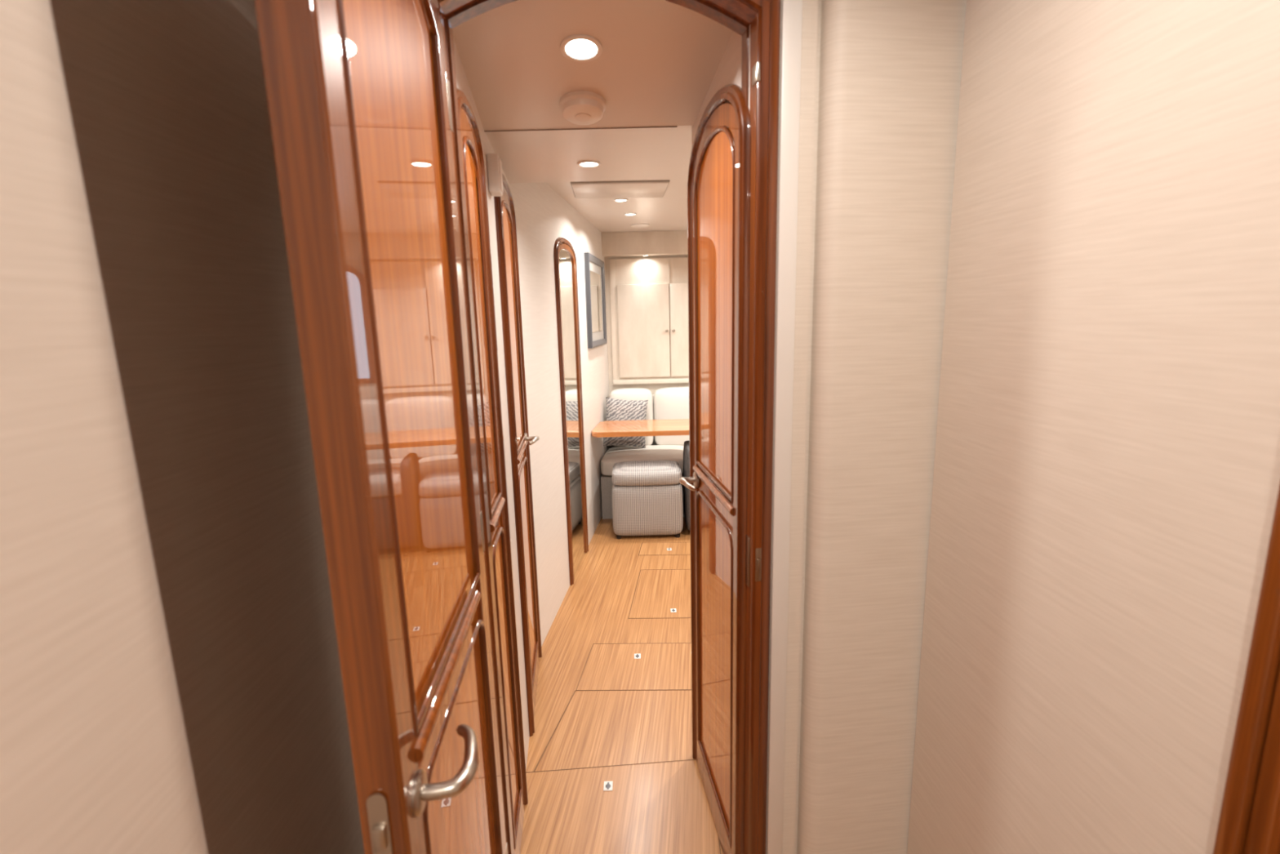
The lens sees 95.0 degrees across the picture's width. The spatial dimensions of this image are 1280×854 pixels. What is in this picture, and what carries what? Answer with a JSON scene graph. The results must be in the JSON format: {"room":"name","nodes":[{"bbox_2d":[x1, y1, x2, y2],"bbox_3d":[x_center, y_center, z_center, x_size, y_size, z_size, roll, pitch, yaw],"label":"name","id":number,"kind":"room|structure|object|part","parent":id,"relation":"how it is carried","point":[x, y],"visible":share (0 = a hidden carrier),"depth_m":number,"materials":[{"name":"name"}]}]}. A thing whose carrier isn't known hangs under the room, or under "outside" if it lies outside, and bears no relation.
{"room":"ship interior","nodes":[
{"label":"ship interior","id":0,"kind":"room"},
{"bbox_2d":[0,0,364,853],"bbox_3d":[-0.569,0.364,0.034,0.445,2.400,2.540,-1,11,0],"label":"wall","id":1,"kind":"structure","parent":0,"point":[171,682],"depth_m":0.78,"materials":[{"name":"paint"}]},
{"bbox_2d":[308,0,506,853],"bbox_3d":[-0.333,0.293,0.962,0.052,2.166,0.596,-2,11,-5],"label":"door","id":2,"kind":"structure","parent":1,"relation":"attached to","point":[389,42],"depth_m":0.82,"materials":[{"name":"brown wood"}]},
{"bbox_2d":[254,0,405,853],"bbox_3d":[-0.337,0.292,0.961,0.046,2.168,0.599,-2,11,-5],"label":"door edge","id":3,"kind":"object","parent":2,"relation":"attached to","point":[284,26],"visible":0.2,"depth_m":0.60,"materials":[{"name":"brown wood"}]},
{"bbox_2d":[366,792,393,853],"bbox_3d":[-0.304,0.512,0.693,0.022,0.177,0.008,-2,11,-5],"label":"latch plate","id":4,"kind":"object","parent":3,"relation":"attached to","point":[376,802],"visible":1,"depth_m":0.68,"materials":[{"name":"silver metal"}]},
{"bbox_3d":[-0.313,0.292,0.964,0.012,2.166,0.596,-2,11,-5],"label":"stiles and rails","id":5,"kind":"part","parent":2,"relation":"part of","materials":[{"name":"brown wood"}]},
{"bbox_2d":[411,724,479,817],"bbox_3d":[-0.251,0.450,0.786,0.072,0.052,0.146,-2,11,-5],"label":"door handle","id":6,"kind":"object","parent":2,"relation":"attached to","point":[422,792],"depth_m":0.74,"materials":[{"name":"silver metal"}]},
{"bbox_2d":[414,590,480,762],"bbox_3d":[-0.300,0.373,0.949,0.013,0.022,0.436,-2,11,-5],"label":"rail","id":7,"kind":"object","parent":2,"relation":"attached to","point":[422,739],"visible":0.97,"depth_m":0.87,"materials":[{"name":"brown wood"}]},
{"bbox_2d":[422,619,502,853],"bbox_3d":[-0.295,0.837,1.065,0.009,0.838,0.482,-2,11,-5],"label":"bead","id":8,"kind":"object","parent":2,"relation":"attached to","point":[480,623],"depth_m":1.08},
{"bbox_2d":[337,0,480,737],"bbox_3d":[-0.320,-0.187,0.875,0.009,1.090,0.482,-2,11,-5],"label":"molding","id":9,"kind":"structure","parent":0,"point":[418,721],"depth_m":0.72,"materials":[{"name":"brown wood"}]},
{"bbox_2d":[453,37,529,768],"bbox_3d":[-0.499,0.059,1.940,0.120,2.300,1.277,-3,11,-6],"label":"wall","id":10,"kind":"structure","parent":0,"point":[462,83],"depth_m":1.90,"materials":[{"name":"beige paint"}]},
{"bbox_2d":[460,107,524,853],"bbox_3d":[-0.385,0.263,1.562,0.012,2.024,0.328,-3,11,-6],"label":"door","id":11,"kind":"structure","parent":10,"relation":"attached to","point":[470,164],"depth_m":1.57,"materials":[{"name":"brown wood"}]},
{"bbox_2d":[462,135,502,519],"bbox_3d":[-0.392,-0.235,1.470,0.007,0.908,0.214,-2,11,-6],"label":"bead","id":12,"kind":"object","parent":11,"relation":"attached to","point":[466,138],"depth_m":1.49},
{"bbox_3d":[-0.385,0.263,1.562,0.011,2.024,0.328,-3,11,-6],"label":"stiles and rails","id":13,"kind":"part","parent":11,"relation":"part of","materials":[{"name":"brown wood"}]},
{"bbox_2d":[490,497,505,532],"bbox_3d":[-0.377,0.229,1.556,0.014,0.022,0.228,-2,11,-6],"label":"rail","id":14,"kind":"object","parent":11,"relation":"attached to","point":[494,520],"visible":0.9,"depth_m":1.53,"materials":[{"name":"brown wood"}]},
{"bbox_2d":[493,526,522,848],"bbox_3d":[-0.368,0.719,1.647,0.007,0.878,0.214,-2,11,-6],"label":"bead","id":15,"kind":"object","parent":11,"relation":"attached to","point":[501,530],"depth_m":1.68},
{"bbox_2d":[486,153,503,196],"bbox_3d":[-0.438,-0.760,1.773,0.038,0.110,0.070,-3,11,-6],"label":"wall speaker","id":16,"kind":"object","parent":10,"relation":"attached to","point":[494,164],"visible":1,"depth_m":1.74,"materials":[{"name":"white plastic"}]},
{"bbox_2d":[498,157,503,192],"bbox_3d":[-0.421,-0.761,1.775,0.004,0.090,0.054,-3,11,-6],"label":"grille","id":17,"kind":"object","parent":16,"relation":"attached to","point":[500,176],"depth_m":1.75,"materials":[{"name":"beige"}]},
{"bbox_2d":[493,173,542,736],"bbox_3d":[-0.466,0.109,2.315,0.018,2.064,0.565,-3,11,-6],"label":"door frame","id":18,"kind":"structure","parent":10,"relation":"attached to","point":[497,200],"depth_m":2.09,"materials":[{"name":"brown wood"}]},
{"bbox_2d":[500,184,539,713],"bbox_3d":[-0.470,0.125,2.317,0.013,2.024,0.493,-2,11,-6],"label":"door","id":19,"kind":"structure","parent":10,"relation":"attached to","point":[506,220],"depth_m":2.36,"materials":[{"name":"brown wood"}]},
{"bbox_2d":[501,200,525,454],"bbox_3d":[-0.477,-0.373,2.225,0.007,0.908,0.379,-2,11,-6],"label":"bead","id":20,"kind":"object","parent":19,"relation":"attached to","point":[503,202],"depth_m":2.34},
{"bbox_3d":[-0.470,0.125,2.317,0.011,2.024,0.493,-3,11,-6],"label":"stiles and rails","id":21,"kind":"part","parent":19,"relation":"part of","materials":[{"name":"brown wood"}]},
{"bbox_2d":[517,440,528,464],"bbox_3d":[-0.462,0.091,2.312,0.013,0.022,0.393,-3,11,-6],"label":"rail","id":22,"kind":"object","parent":19,"relation":"attached to","point":[525,442],"visible":0.69,"depth_m":2.25,"materials":[{"name":"brown wood"}]},
{"bbox_2d":[518,456,538,693],"bbox_3d":[-0.453,0.581,2.402,0.007,0.878,0.379,-2,11,-6],"label":"bead","id":23,"kind":"object","parent":19,"relation":"attached to","point":[525,459],"depth_m":2.51},
{"bbox_2d":[524,432,539,444],"bbox_3d":[-0.452,0.056,2.444,0.062,0.052,0.128,-3,11,-6],"label":"door handle","id":24,"kind":"object","parent":19,"relation":"attached to","point":[533,439],"depth_m":2.45,"materials":[{"name":"silver metal"}]},
{"bbox_2d":[533,689,575,771],"bbox_3d":[-0.323,1.163,2.273,0.004,0.001,0.461,1,11,12],"label":"trim","id":25,"kind":"structure","parent":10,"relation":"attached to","point":[575,690],"depth_m":2.25,"materials":[{"name":"brown wood"}]},
{"bbox_2d":[484,125,676,132],"bbox_3d":[-0.271,-0.870,1.716,0.760,0.004,0.003,-1,11,0],"label":"trim","id":26,"kind":"structure","parent":10,"relation":"attached to","point":[671,126],"depth_m":1.72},
{"bbox_2d":[509,182,611,646],"bbox_3d":[-0.450,-0.317,3.855,0.120,2.340,2.622,0,11,5],"label":"wall","id":27,"kind":"structure","parent":0,"point":[543,216],"depth_m":3.05,"materials":[{"name":"white paint"}]},
{"bbox_2d":[553,236,588,585],"bbox_3d":[-0.406,-0.099,3.569,0.018,2.014,0.550,0,11,5],"label":"door frame","id":28,"kind":"structure","parent":27,"relation":"attached to","point":[559,240],"depth_m":3.34,"materials":[{"name":"brown wood"}]},
{"bbox_2d":[558,243,587,580],"bbox_3d":[-0.408,-0.084,3.572,0.015,1.974,0.478,0,11,5],"label":"mirror","id":29,"kind":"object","parent":27,"relation":"in","point":[566,262],"depth_m":3.60,"materials":[{"name":"mirror"}]},
{"bbox_2d":[583,252,606,348],"bbox_3d":[-0.326,-0.935,4.401,0.034,0.650,0.700,0,11,5],"label":"framed picture","id":30,"kind":"object","parent":27,"relation":"attached to","point":[594,273],"visible":1,"depth_m":4.34,"materials":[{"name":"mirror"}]},
{"bbox_2d":[452,0,733,183],"bbox_3d":[0.855,-1.033,1.730,3.040,0.260,1.270,-1,11,0],"label":"ceiling","id":31,"kind":"structure","parent":0,"point":[658,63],"depth_m":1.47,"materials":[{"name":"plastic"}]},
{"bbox_2d":[560,34,602,62],"bbox_3d":[-0.134,-0.863,1.339,0.096,0.020,0.095,-2,11,-5],"label":"recessed light","id":32,"kind":"object","parent":31,"relation":"in","point":[577,47],"visible":1,"depth_m":1.33,"materials":[{"name":"white plastic"}]},
{"bbox_2d":[559,90,605,124],"bbox_3d":[-0.154,-0.854,1.579,0.124,0.053,0.124,3,11,22],"label":"smoke detector","id":33,"kind":"object","parent":31,"relation":"attached to","point":[577,107],"visible":1,"depth_m":1.54,"materials":[{"name":"white plastic"}]},
{"bbox_2d":[577,160,600,168],"bbox_3d":[-0.183,-0.942,2.103,0.084,0.006,0.084,-1,11,0],"label":"recessed light","id":34,"kind":"object","parent":31,"relation":"in","point":[588,163],"visible":1,"depth_m":2.09,"materials":[{"name":"white plastic"}]},
{"bbox_2d":[546,178,687,232],"bbox_3d":[0.845,-1.452,3.660,3.040,0.100,2.680,-1,11,0],"label":"ceiling","id":35,"kind":"structure","parent":0,"point":[668,212],"depth_m":3.79,"materials":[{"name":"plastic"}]},
{"bbox_2d":[570,180,670,198],"bbox_3d":[-0.109,-1.280,3.170,0.508,0.014,0.368,-2,11,-2],"label":"ceiling hatch","id":36,"kind":"object","parent":35,"relation":"attached to","point":[633,188],"visible":0.99,"depth_m":3.11,"materials":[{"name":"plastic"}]},
{"bbox_2d":[613,198,627,202],"bbox_3d":[-0.113,-1.338,3.464,0.084,0.006,0.084,-1,11,0],"label":"recessed light","id":37,"kind":"object","parent":35,"relation":"in","point":[619,200],"visible":1,"depth_m":3.46,"materials":[{"name":"white plastic"}]},
{"bbox_2d":[623,213,636,215],"bbox_3d":[-0.065,-1.427,3.936,0.084,0.006,0.084,-1,11,0],"label":"recessed light","id":38,"kind":"object","parent":35,"relation":"in","point":[624,214],"visible":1,"depth_m":3.93,"materials":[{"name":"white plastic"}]},
{"bbox_2d":[631,223,649,227],"bbox_3d":[0.003,-1.515,4.418,0.140,0.012,0.140,-1,11,0],"label":"ceiling vent","id":39,"kind":"object","parent":35,"relation":"in","point":[635,225],"visible":1,"depth_m":4.40,"materials":[{"name":"white plastic"}]},
{"bbox_2d":[525,515,723,853],"bbox_3d":[0.779,1.159,2.151,4.000,0.001,7.200,-1,11,0],"label":"floor","id":40,"kind":"structure","parent":0,"point":[597,728],"depth_m":2.53,"materials":[{"name":"brown wood"}]},
{"bbox_2d":[520,759,720,853],"bbox_3d":[-0.117,1.239,1.826,0.748,0.005,0.544,-1,11,0],"label":"floor hatch","id":41,"kind":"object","parent":40,"relation":"on","point":[656,807],"depth_m":1.88,"materials":[{"name":"brown wood"}]},
{"bbox_3d":[-0.107,1.211,1.978,0.030,0.002,0.040,-1,10,0],"label":"latch plate","id":42,"kind":"part","parent":41,"relation":"part of","materials":[{"name":"white plastic"}]},
{"bbox_2d":[575,642,691,690],"bbox_3d":[0.050,1.079,2.663,0.650,0.005,0.382,-1,11,0],"label":"floor hatch","id":43,"kind":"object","parent":40,"relation":"on","point":[608,666],"depth_m":2.64,"materials":[{"name":"brown wood"}]},
{"bbox_3d":[-0.012,1.068,2.734,0.030,0.002,0.040,-1,10,0],"label":"latch plate","id":44,"kind":"part","parent":43,"relation":"part of","materials":[{"name":"white plastic"}]},
{"bbox_2d":[591,418,688,437],"bbox_3d":[0.509,0.348,4.481,1.700,0.758,0.480,-1,11,0],"label":"dining table","id":45,"kind":"object","parent":40,"relation":"on","point":[670,427],"visible":0.23,"depth_m":4.29,"materials":[{"name":"brown wood"}]},
{"bbox_2d":[600,386,688,519],"bbox_3d":[0.897,0.168,4.830,2.414,0.966,0.691,-1,11,0],"label":"sofa","id":46,"kind":"object","parent":40,"relation":"on","point":[666,403],"visible":0.19,"depth_m":4.90,"materials":[{"name":"grey fabric"}]},
{"bbox_2d":[603,397,648,448],"bbox_3d":[-0.116,-0.034,4.809,0.390,0.424,0.172,-3,11,-7],"label":"throw pillow","id":47,"kind":"object","parent":46,"relation":"on","point":[616,409],"visible":0.7,"depth_m":4.76,"materials":[{"name":"fabric"}]},
{"bbox_2d":[609,387,653,446],"bbox_3d":[-0.072,-0.081,5.015,0.370,0.499,0.197,-1,10,0],"label":"cushion","id":48,"kind":"object","parent":46,"relation":"on","point":[633,393],"depth_m":4.91,"materials":[{"name":"white fabric"}]},
{"bbox_2d":[600,444,683,475],"bbox_3d":[0.058,0.264,4.772,0.736,0.164,0.552,-1,10,0],"label":"seat cushion","id":49,"kind":"object","parent":46,"relation":"on","point":[620,453],"depth_m":4.61,"materials":[{"name":"grey fabric"}]},
{"bbox_2d":[653,386,688,445],"bbox_3d":[0.388,-0.092,5.015,0.540,0.499,0.197,-1,10,0],"label":"cushion","id":50,"kind":"object","parent":46,"relation":"on","point":[673,402],"depth_m":4.91,"materials":[{"name":"white fabric"}]},
{"bbox_2d":[611,460,683,538],"bbox_3d":[0.053,0.517,4.312,0.510,0.509,0.389,-1,11,0],"label":"ottoman","id":51,"kind":"object","parent":40,"relation":"on","point":[646,495],"visible":0.97,"depth_m":4.13,"materials":[{"name":"grey fabric"}]},
{"bbox_2d":[628,568,690,617],"bbox_3d":[0.204,0.944,3.372,0.468,0.005,0.646,0,11,6],"label":"floor hatch","id":52,"kind":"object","parent":40,"relation":"on","point":[659,593],"depth_m":3.34,"materials":[{"name":"brown wood"}]},
{"bbox_2d":[638,542,690,555],"bbox_3d":[0.217,0.827,4.002,0.458,0.005,0.237,-1,11,0],"label":"floor hatch","id":53,"kind":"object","parent":40,"relation":"on","point":[646,548],"depth_m":4.00,"materials":[{"name":"brown wood"}]},
{"bbox_2d":[683,440,689,530],"bbox_3d":[0.568,0.432,4.313,0.485,0.651,0.361,-1,11,0],"label":"lounge chair","id":54,"kind":"object","parent":40,"relation":"on","point":[686,446],"visible":0.23,"depth_m":4.19,"materials":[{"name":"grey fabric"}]},
{"bbox_2d":[604,255,688,447],"bbox_3d":[0.986,-0.589,5.133,2.800,2.340,0.100,-1,11,0],"label":"wall","id":55,"kind":"structure","parent":0,"point":[652,387],"depth_m":5.06,"materials":[{"name":"paint"}]},
{"bbox_2d":[601,230,687,257],"bbox_3d":[0.973,-1.528,4.837,2.580,0.186,0.140,-1,11,0],"label":"soffit","id":56,"kind":"structure","parent":55,"relation":"attached to","point":[653,243],"depth_m":4.77,"materials":[{"name":"laminate"}]},
{"bbox_2d":[608,257,688,384],"bbox_3d":[0.241,-0.894,4.982,0.975,1.050,0.079,-1,11,0],"label":"upper cabinet","id":57,"kind":"object","parent":55,"relation":"attached to","point":[649,297],"visible":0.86,"depth_m":4.97,"materials":[{"name":"laminate"}]},
{"bbox_3d":[-0.224,-0.892,5.005,0.045,1.040,0.030,-1,10,0],"label":"frame","id":58,"kind":"part","parent":57,"relation":"part of","materials":[{"name":"laminate"}]},
{"bbox_3d":[0.034,-0.816,4.998,0.437,0.780,0.025,-1,10,0],"label":"door","id":59,"kind":"part","parent":57,"relation":"part of","materials":[{"name":"laminate"}]},
{"bbox_3d":[0.253,-0.401,5.093,0.975,0.040,0.040,-1,10,0],"label":"rail","id":60,"kind":"part","parent":57,"relation":"part of","materials":[{"name":"laminate"}]},
{"bbox_3d":[0.479,-0.826,4.998,0.441,0.780,0.025,-1,10,0],"label":"door","id":61,"kind":"part","parent":57,"relation":"part of","materials":[{"name":"laminate"}]},
{"bbox_2d":[691,25,750,149],"bbox_3d":[0.261,0.098,1.635,0.100,2.300,0.589,-3,11,-7],"label":"wall","id":62,"kind":"structure","parent":0,"point":[728,71],"depth_m":1.34,"materials":[{"name":"beige paint"}]},
{"bbox_2d":[691,102,737,853],"bbox_3d":[0.209,0.222,1.653,0.014,2.044,0.513,-3,11,-7],"label":"door","id":63,"kind":"structure","parent":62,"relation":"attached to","point":[714,184],"depth_m":1.62,"materials":[{"name":"brown wood"}]},
{"bbox_2d":[679,471,698,490],"bbox_3d":[0.154,0.174,1.811,0.063,0.052,0.128,-3,11,-7],"label":"door handle","id":64,"kind":"object","parent":63,"relation":"attached to","point":[686,481],"depth_m":1.83,"materials":[{"name":"silver metal"}]},
{"bbox_2d":[692,465,733,515],"bbox_3d":[0.199,0.169,1.642,0.014,0.022,0.433,-3,11,-7],"label":"rail","id":65,"kind":"object","parent":63,"relation":"attached to","point":[721,497],"visible":1,"depth_m":1.59,"materials":[{"name":"brown wood"}]},
{"bbox_2d":[693,125,734,502],"bbox_3d":[0.191,-0.296,1.556,0.006,0.907,0.419,-3,11,-7],"label":"bead","id":66,"kind":"object","parent":63,"relation":"attached to","point":[719,128],"depth_m":1.48},
{"bbox_2d":[695,490,733,846],"bbox_3d":[0.214,0.673,1.736,0.006,0.908,0.419,-3,11,-7],"label":"bead","id":67,"kind":"object","parent":63,"relation":"attached to","point":[699,492],"depth_m":1.70},
{"bbox_3d":[0.209,0.222,1.653,0.012,2.044,0.513,-3,11,-6],"label":"stiles and rails","id":68,"kind":"part","parent":63,"relation":"part of","materials":[{"name":"brown wood"}]},
{"bbox_2d":[765,0,821,853],"bbox_3d":[-0.162,0.117,1.312,1.220,2.400,0.100,-2,11,-6],"label":"wall partition","id":69,"kind":"structure","parent":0,"point":[811,9],"depth_m":1.29,"materials":[{"name":"paint"}]},
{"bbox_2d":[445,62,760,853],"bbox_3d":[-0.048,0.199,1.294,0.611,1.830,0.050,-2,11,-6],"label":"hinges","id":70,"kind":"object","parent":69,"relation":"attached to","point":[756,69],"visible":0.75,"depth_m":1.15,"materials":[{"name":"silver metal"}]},
{"bbox_2d":[437,0,781,853],"bbox_3d":[-0.078,0.141,1.582,0.689,2.251,0.634,-2,11,-6],"label":"door frame","id":71,"kind":"structure","parent":69,"relation":"attached to","point":[768,11],"depth_m":1.31,"materials":[{"name":"brown wood"}]},
{"bbox_2d":[745,534,761,586],"bbox_3d":[0.258,0.313,1.349,0.014,0.120,0.059,-7,12,-27],"label":"strike plate","id":72,"kind":"object","parent":71,"relation":"attached to","point":[758,550],"visible":1,"depth_m":1.34,"materials":[{"name":"silver metal"}]},
{"bbox_2d":[766,0,802,853],"bbox_3d":[0.317,0.116,1.308,0.040,2.380,0.012,-2,11,-6],"label":"trim","id":73,"kind":"structure","parent":69,"relation":"attached to","point":[791,10],"depth_m":1.27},
{"bbox_2d":[796,0,966,853],"bbox_3d":[0.523,0.089,1.371,0.285,2.400,0.125,-2,11,-6],"label":"partition panel","id":74,"kind":"object","parent":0,"point":[891,70],"depth_m":1.28,"materials":[{"name":"beige fabric"}]},
{"bbox_2d":[906,0,1279,853],"bbox_3d":[0.741,0.156,0.983,0.120,2.400,0.679,-2,11,-4],"label":"wall","id":75,"kind":"structure","parent":0,"point":[1106,476],"depth_m":0.87,"materials":[{"name":"plastic"}]},
{"bbox_2d":[1213,484,1279,853],"bbox_3d":[0.751,0.341,0.667,0.114,2.150,0.045,-3,11,-7],"label":"door frame","id":76,"kind":"structure","parent":75,"relation":"attached to","point":[1264,657],"depth_m":0.66,"materials":[{"name":"brown wood"}]}
]}

